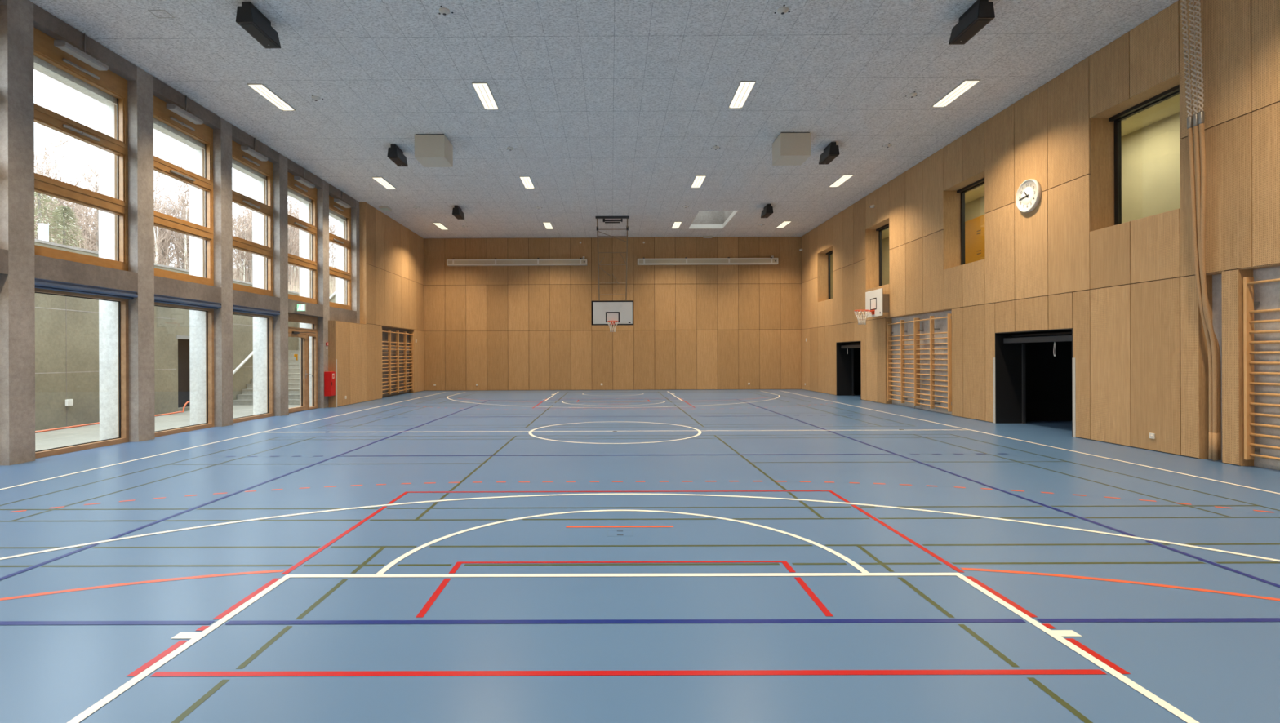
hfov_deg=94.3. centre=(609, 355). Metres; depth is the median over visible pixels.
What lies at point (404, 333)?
wall bars
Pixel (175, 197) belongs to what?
bare tree
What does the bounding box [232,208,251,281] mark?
bare tree
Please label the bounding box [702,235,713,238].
emergency light
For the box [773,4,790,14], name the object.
smoke detector
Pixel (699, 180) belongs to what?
recessed light
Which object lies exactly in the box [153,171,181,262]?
bare tree
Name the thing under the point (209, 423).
window
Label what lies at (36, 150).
bare tree
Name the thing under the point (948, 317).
wall bars
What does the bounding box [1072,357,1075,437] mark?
guard
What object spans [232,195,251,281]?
bare tree
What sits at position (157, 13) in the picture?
access panel
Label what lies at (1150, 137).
wall
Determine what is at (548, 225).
recessed light
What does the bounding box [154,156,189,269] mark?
bare tree
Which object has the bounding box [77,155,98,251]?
bare tree
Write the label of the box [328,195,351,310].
window
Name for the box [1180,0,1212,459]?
rope
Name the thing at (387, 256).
wall
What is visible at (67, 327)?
wall
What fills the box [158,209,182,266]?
bare tree
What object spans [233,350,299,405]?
stairs
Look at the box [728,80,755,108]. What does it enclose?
recessed light
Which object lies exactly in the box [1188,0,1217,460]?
rope
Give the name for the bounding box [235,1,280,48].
loudspeaker
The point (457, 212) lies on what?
loudspeaker
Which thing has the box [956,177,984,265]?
window
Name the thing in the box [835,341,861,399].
door
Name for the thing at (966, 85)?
recessed light
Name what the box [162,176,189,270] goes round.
bare tree
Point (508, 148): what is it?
smoke detector
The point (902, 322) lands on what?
wall bars
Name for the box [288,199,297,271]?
bare tree
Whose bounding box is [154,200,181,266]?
bare tree
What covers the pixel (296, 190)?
window
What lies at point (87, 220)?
bare tree
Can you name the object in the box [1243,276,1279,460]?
wall bars
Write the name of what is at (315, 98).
smoke detector
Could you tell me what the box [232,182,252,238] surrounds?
bare tree
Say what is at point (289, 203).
bare tree
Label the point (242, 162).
window
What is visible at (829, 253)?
window
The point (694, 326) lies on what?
wall
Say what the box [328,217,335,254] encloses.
bare tree
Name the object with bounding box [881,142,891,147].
smoke detector
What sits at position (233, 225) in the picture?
bare tree
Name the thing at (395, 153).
loudspeaker
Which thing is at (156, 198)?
bare tree
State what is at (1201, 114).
rope
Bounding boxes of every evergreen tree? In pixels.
[34,175,71,244]
[48,204,85,248]
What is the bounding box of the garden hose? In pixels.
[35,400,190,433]
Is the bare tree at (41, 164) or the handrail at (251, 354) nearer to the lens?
the handrail at (251, 354)
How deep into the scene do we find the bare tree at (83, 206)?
48.12 m
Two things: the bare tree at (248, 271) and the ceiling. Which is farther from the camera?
the bare tree at (248, 271)
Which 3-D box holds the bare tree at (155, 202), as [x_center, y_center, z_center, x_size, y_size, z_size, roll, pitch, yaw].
[-36.601,-9.041,47.404,3.738,8.811,3.042,0,0,-10]
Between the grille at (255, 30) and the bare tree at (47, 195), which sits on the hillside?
the bare tree at (47, 195)
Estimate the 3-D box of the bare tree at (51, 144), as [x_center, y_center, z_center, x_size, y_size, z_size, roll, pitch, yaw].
[-51.111,-12.746,53.293,4.930,12.965,4.882,0,0,37]
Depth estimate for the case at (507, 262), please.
27.39 m
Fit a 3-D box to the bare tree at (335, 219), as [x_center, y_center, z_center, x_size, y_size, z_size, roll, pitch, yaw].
[-44.004,-17.628,94.683,2.674,9.009,3.536,0,0,-45]
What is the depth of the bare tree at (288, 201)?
64.31 m
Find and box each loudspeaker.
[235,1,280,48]
[386,144,408,166]
[452,205,464,219]
[760,204,773,217]
[818,142,839,164]
[948,0,995,44]
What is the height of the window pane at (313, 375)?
2.260 m
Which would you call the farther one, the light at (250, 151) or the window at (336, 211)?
the window at (336, 211)
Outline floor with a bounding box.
[0,389,1279,722]
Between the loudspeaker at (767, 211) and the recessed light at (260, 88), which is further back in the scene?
the loudspeaker at (767, 211)
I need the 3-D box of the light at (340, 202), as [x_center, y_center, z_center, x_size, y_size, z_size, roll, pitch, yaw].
[-8.814,-5.235,19.595,0.185,0.495,0.820,0,0,0]
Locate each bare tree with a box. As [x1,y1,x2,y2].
[34,124,92,245]
[34,143,69,239]
[34,144,59,235]
[34,164,93,244]
[34,195,77,247]
[35,169,93,248]
[36,176,95,231]
[40,143,75,226]
[44,168,97,247]
[47,176,88,248]
[56,146,98,251]
[67,184,94,248]
[70,202,98,249]
[75,220,96,249]
[76,206,98,251]
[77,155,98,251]
[77,205,97,249]
[81,159,98,250]
[84,166,98,249]
[85,208,98,244]
[153,171,177,262]
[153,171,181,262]
[153,189,182,257]
[153,195,185,265]
[153,204,179,264]
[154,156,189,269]
[154,200,173,262]
[154,200,179,266]
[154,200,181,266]
[155,185,174,254]
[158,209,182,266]
[160,181,188,268]
[160,185,189,269]
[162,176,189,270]
[163,195,181,264]
[163,196,189,260]
[173,204,189,269]
[173,217,189,266]
[231,168,252,264]
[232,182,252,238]
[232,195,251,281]
[232,204,252,282]
[232,206,246,267]
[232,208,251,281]
[232,225,247,279]
[232,226,239,272]
[232,253,241,278]
[233,207,250,282]
[241,208,288,266]
[287,195,299,284]
[287,196,298,279]
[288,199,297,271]
[288,200,299,256]
[288,200,299,256]
[288,208,299,267]
[288,213,299,271]
[291,215,299,275]
[292,202,299,248]
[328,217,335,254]
[328,218,335,265]
[328,219,335,263]
[330,224,335,266]
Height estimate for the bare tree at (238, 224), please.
12.183 m
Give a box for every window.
[33,26,128,271]
[35,288,128,458]
[153,95,213,286]
[154,302,213,437]
[231,140,273,296]
[232,311,273,423]
[287,171,317,304]
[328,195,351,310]
[826,250,832,299]
[875,223,888,286]
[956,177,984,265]
[1108,84,1179,225]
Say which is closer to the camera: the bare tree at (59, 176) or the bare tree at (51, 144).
the bare tree at (59, 176)
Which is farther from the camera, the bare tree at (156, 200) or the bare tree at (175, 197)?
the bare tree at (175, 197)
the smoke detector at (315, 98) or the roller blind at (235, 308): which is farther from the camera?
the roller blind at (235, 308)
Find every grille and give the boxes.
[239,23,277,47]
[389,157,406,166]
[453,214,463,219]
[761,213,772,217]
[820,155,837,164]
[951,19,991,43]
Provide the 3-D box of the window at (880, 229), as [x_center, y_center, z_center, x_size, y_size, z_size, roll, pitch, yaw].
[9.357,-3.350,19.749,0.170,2.100,1.740,0,0,0]
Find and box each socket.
[65,399,73,406]
[1149,432,1155,439]
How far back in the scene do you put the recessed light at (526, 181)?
18.77 m
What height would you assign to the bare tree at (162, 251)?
8.478 m
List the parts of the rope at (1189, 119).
braided cord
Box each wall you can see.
[0,0,424,465]
[34,239,299,431]
[297,293,335,350]
[423,236,801,391]
[800,0,1279,470]
[830,93,1181,298]
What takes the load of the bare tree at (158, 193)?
on the hillside
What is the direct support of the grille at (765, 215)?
attached to the loudspeaker at (767, 211)
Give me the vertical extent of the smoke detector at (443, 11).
0.062 m
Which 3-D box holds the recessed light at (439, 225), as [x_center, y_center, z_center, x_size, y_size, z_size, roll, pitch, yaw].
[-7.105,-5.479,25.045,0.308,0.022,1.268,0,0,0]
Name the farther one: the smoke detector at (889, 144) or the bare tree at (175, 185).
the bare tree at (175, 185)
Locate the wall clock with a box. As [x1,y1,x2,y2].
[1015,178,1041,212]
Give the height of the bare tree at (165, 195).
9.260 m
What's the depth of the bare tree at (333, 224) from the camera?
73.51 m
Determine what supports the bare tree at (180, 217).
on the hillside
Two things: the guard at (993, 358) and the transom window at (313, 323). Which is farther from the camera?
the transom window at (313, 323)
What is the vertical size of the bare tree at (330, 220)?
9.272 m
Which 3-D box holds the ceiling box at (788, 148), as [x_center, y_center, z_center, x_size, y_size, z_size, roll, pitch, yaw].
[4.607,-5.244,15.039,0.745,0.585,0.770,0,0,0]
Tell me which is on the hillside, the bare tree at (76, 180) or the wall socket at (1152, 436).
the bare tree at (76, 180)
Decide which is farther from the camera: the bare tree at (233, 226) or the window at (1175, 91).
the bare tree at (233, 226)
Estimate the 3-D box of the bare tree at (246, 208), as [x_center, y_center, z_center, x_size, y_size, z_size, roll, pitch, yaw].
[-32.555,-10.159,55.918,3.153,9.111,3.759,0,0,35]
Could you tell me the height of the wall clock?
0.684 m
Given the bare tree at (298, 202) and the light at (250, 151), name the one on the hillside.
the bare tree at (298, 202)
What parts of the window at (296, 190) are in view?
sash, sash, sash, blind guide rail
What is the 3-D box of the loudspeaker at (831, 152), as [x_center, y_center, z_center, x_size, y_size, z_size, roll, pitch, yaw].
[5.811,-5.361,15.704,0.268,0.360,0.798,0,0,0]
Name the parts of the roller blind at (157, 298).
rail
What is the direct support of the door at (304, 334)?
in the wall at (387, 256)
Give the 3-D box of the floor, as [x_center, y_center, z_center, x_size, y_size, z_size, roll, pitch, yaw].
[0.215,1.735,11.023,26.200,0.312,41.000,0,0,0]
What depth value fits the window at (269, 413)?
15.97 m
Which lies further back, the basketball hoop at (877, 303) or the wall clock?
the basketball hoop at (877, 303)
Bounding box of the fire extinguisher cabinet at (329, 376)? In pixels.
[324,371,335,396]
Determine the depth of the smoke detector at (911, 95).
12.54 m
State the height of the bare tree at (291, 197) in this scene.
10.914 m
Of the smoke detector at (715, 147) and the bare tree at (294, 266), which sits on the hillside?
the bare tree at (294, 266)
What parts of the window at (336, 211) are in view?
sash, sash, sash, blind guide rail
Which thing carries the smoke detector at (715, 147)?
attached to the ceiling
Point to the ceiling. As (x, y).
(609, 108)
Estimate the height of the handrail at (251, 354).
2.346 m
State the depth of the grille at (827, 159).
15.66 m
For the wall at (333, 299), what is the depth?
23.91 m
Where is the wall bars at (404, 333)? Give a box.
[394,330,413,393]
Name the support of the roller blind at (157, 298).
attached to the wall at (387, 256)
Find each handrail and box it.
[232,351,253,375]
[328,291,335,300]
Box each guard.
[335,359,337,407]
[992,357,995,423]
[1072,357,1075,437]
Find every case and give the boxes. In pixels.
[446,257,586,266]
[637,257,777,265]
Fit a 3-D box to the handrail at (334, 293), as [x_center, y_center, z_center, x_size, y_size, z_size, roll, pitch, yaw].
[-10.938,-2.589,23.849,1.411,1.316,0.115,0,0,0]
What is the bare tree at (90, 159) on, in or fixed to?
on the hillside
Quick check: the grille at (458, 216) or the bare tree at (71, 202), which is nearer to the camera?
the grille at (458, 216)
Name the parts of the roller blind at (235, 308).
rail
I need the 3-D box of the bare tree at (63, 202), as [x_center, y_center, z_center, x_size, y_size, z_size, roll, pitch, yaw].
[-38.138,-8.313,41.447,4.010,9.051,3.363,0,0,-21]
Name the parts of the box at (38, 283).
rail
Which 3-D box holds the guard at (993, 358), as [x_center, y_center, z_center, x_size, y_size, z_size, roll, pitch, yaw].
[8.932,0.796,13.728,0.054,1.520,0.074,0,0,0]
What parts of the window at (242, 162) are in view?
sash, sash, sash, blind guide rail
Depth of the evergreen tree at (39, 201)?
35.46 m
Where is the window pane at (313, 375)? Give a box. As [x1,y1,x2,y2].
[307,334,316,409]
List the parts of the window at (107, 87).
sash, sash, sash, blind guide rail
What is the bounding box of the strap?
[1053,342,1056,356]
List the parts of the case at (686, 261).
panel, panel, panel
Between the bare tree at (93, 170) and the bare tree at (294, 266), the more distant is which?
the bare tree at (294, 266)
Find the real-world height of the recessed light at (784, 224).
0.022 m
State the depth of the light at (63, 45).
9.89 m
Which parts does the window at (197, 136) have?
sash, sash, sash, blind guide rail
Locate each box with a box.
[34,278,137,299]
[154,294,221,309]
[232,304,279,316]
[414,133,453,167]
[772,132,810,165]
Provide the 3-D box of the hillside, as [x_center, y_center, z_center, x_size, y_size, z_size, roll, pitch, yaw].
[-35.999,-10.338,54.435,46.400,16.288,131.600,0,0,0]
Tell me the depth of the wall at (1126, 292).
10.91 m
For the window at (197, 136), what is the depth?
12.98 m
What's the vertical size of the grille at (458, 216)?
0.011 m
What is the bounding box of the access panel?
[147,9,174,17]
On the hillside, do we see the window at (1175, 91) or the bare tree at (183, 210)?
the bare tree at (183, 210)
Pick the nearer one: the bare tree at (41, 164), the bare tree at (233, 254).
the bare tree at (41, 164)
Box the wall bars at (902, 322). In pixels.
[886,318,919,405]
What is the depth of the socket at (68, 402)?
13.77 m
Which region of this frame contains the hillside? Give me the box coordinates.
[232,266,335,293]
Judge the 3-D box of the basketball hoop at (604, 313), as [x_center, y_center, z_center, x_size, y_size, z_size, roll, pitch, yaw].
[0.137,-3.263,24.472,1.800,4.512,2.179,0,0,0]
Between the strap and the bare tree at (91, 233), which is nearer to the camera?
the strap
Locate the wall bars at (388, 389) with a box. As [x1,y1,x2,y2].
[382,329,398,394]
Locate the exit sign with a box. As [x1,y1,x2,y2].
[296,303,306,311]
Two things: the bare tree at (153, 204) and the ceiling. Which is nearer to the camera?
the ceiling
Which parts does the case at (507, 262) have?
panel, panel, panel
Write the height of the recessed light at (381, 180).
0.022 m
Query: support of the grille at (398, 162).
attached to the loudspeaker at (395, 153)
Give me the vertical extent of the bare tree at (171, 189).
10.184 m
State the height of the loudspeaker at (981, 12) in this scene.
0.360 m
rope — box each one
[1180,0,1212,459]
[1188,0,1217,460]
[1194,0,1221,460]
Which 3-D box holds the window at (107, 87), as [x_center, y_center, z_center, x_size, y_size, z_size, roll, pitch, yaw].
[-9.278,-3.391,10.217,0.460,3.640,2.010,0,0,0]
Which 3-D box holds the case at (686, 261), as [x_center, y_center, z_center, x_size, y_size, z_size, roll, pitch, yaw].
[4.552,-4.396,27.493,6.490,0.330,0.272,0,0,0]
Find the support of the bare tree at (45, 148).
on the hillside
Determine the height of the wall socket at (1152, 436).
0.090 m
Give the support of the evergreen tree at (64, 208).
on the hillside
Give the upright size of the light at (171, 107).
0.495 m
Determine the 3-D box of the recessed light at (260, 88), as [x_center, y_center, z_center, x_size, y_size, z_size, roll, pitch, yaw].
[-7.144,-5.479,12.585,0.308,0.022,1.268,0,0,0]
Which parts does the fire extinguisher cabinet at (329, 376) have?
cabinet door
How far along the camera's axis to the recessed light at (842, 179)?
18.73 m
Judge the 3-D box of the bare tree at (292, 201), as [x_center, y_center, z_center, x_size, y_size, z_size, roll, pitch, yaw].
[-34.656,-13.638,67.350,4.986,11.407,5.035,0,0,-42]
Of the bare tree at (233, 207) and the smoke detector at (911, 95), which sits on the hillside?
the bare tree at (233, 207)
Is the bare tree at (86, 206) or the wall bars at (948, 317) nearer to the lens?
the wall bars at (948, 317)
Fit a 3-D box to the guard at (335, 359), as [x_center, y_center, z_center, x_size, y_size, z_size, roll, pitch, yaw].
[-8.676,0.867,18.823,0.054,1.520,0.074,0,0,0]
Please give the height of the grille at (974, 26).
0.011 m
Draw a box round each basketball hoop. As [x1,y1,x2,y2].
[591,216,633,332]
[853,288,888,324]
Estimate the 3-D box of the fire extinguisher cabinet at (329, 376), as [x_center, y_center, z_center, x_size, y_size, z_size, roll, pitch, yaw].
[-8.768,0.877,18.633,0.226,0.760,0.305,0,0,0]
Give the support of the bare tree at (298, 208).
on the hillside
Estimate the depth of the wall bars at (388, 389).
23.51 m
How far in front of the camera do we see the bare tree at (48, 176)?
46.13 m
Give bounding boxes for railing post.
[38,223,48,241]
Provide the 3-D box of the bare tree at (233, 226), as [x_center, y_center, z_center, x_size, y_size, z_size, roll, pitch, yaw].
[-47.186,-13.420,74.921,3.338,7.162,3.512,0,0,4]
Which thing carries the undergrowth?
on the hillside
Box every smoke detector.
[311,94,323,101]
[438,5,453,15]
[506,146,515,151]
[711,145,719,150]
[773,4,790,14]
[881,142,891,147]
[905,91,916,97]
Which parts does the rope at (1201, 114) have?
braided cord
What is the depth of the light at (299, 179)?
17.12 m
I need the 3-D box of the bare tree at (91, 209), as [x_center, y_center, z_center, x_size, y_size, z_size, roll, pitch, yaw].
[-33.996,-7.038,40.965,2.910,7.526,3.470,0,0,29]
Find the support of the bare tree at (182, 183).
on the hillside
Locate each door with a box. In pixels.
[288,313,317,413]
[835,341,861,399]
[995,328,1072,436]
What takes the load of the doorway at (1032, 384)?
in the wall at (1126, 292)
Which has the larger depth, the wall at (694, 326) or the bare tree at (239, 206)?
the bare tree at (239, 206)
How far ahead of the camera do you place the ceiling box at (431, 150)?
14.68 m
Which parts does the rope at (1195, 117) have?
braided cord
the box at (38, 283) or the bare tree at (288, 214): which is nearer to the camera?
the box at (38, 283)
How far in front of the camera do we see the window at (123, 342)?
11.14 m
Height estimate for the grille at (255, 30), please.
0.011 m
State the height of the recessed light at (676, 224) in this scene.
0.022 m
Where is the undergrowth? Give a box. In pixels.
[50,221,335,293]
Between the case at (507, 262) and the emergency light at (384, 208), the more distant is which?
the case at (507, 262)
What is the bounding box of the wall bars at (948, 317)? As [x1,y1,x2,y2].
[913,313,951,411]
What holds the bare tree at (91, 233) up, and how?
on the hillside
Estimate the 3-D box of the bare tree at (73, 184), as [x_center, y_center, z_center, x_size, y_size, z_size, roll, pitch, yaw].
[-40.909,-8.957,45.971,3.699,8.625,3.735,0,0,-44]
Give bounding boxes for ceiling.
[29,0,1177,238]
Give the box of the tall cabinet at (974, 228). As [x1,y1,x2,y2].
[964,214,985,263]
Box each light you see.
[53,33,108,70]
[166,95,203,124]
[240,137,267,160]
[246,83,295,111]
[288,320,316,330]
[293,168,315,187]
[333,198,351,208]
[371,177,396,189]
[378,206,391,210]
[432,222,448,229]
[471,82,498,109]
[519,176,534,188]
[542,222,553,229]
[671,221,681,228]
[690,175,706,187]
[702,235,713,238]
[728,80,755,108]
[776,221,791,227]
[828,174,853,186]
[931,79,980,106]
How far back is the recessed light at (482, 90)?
12.51 m
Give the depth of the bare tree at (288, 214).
61.74 m

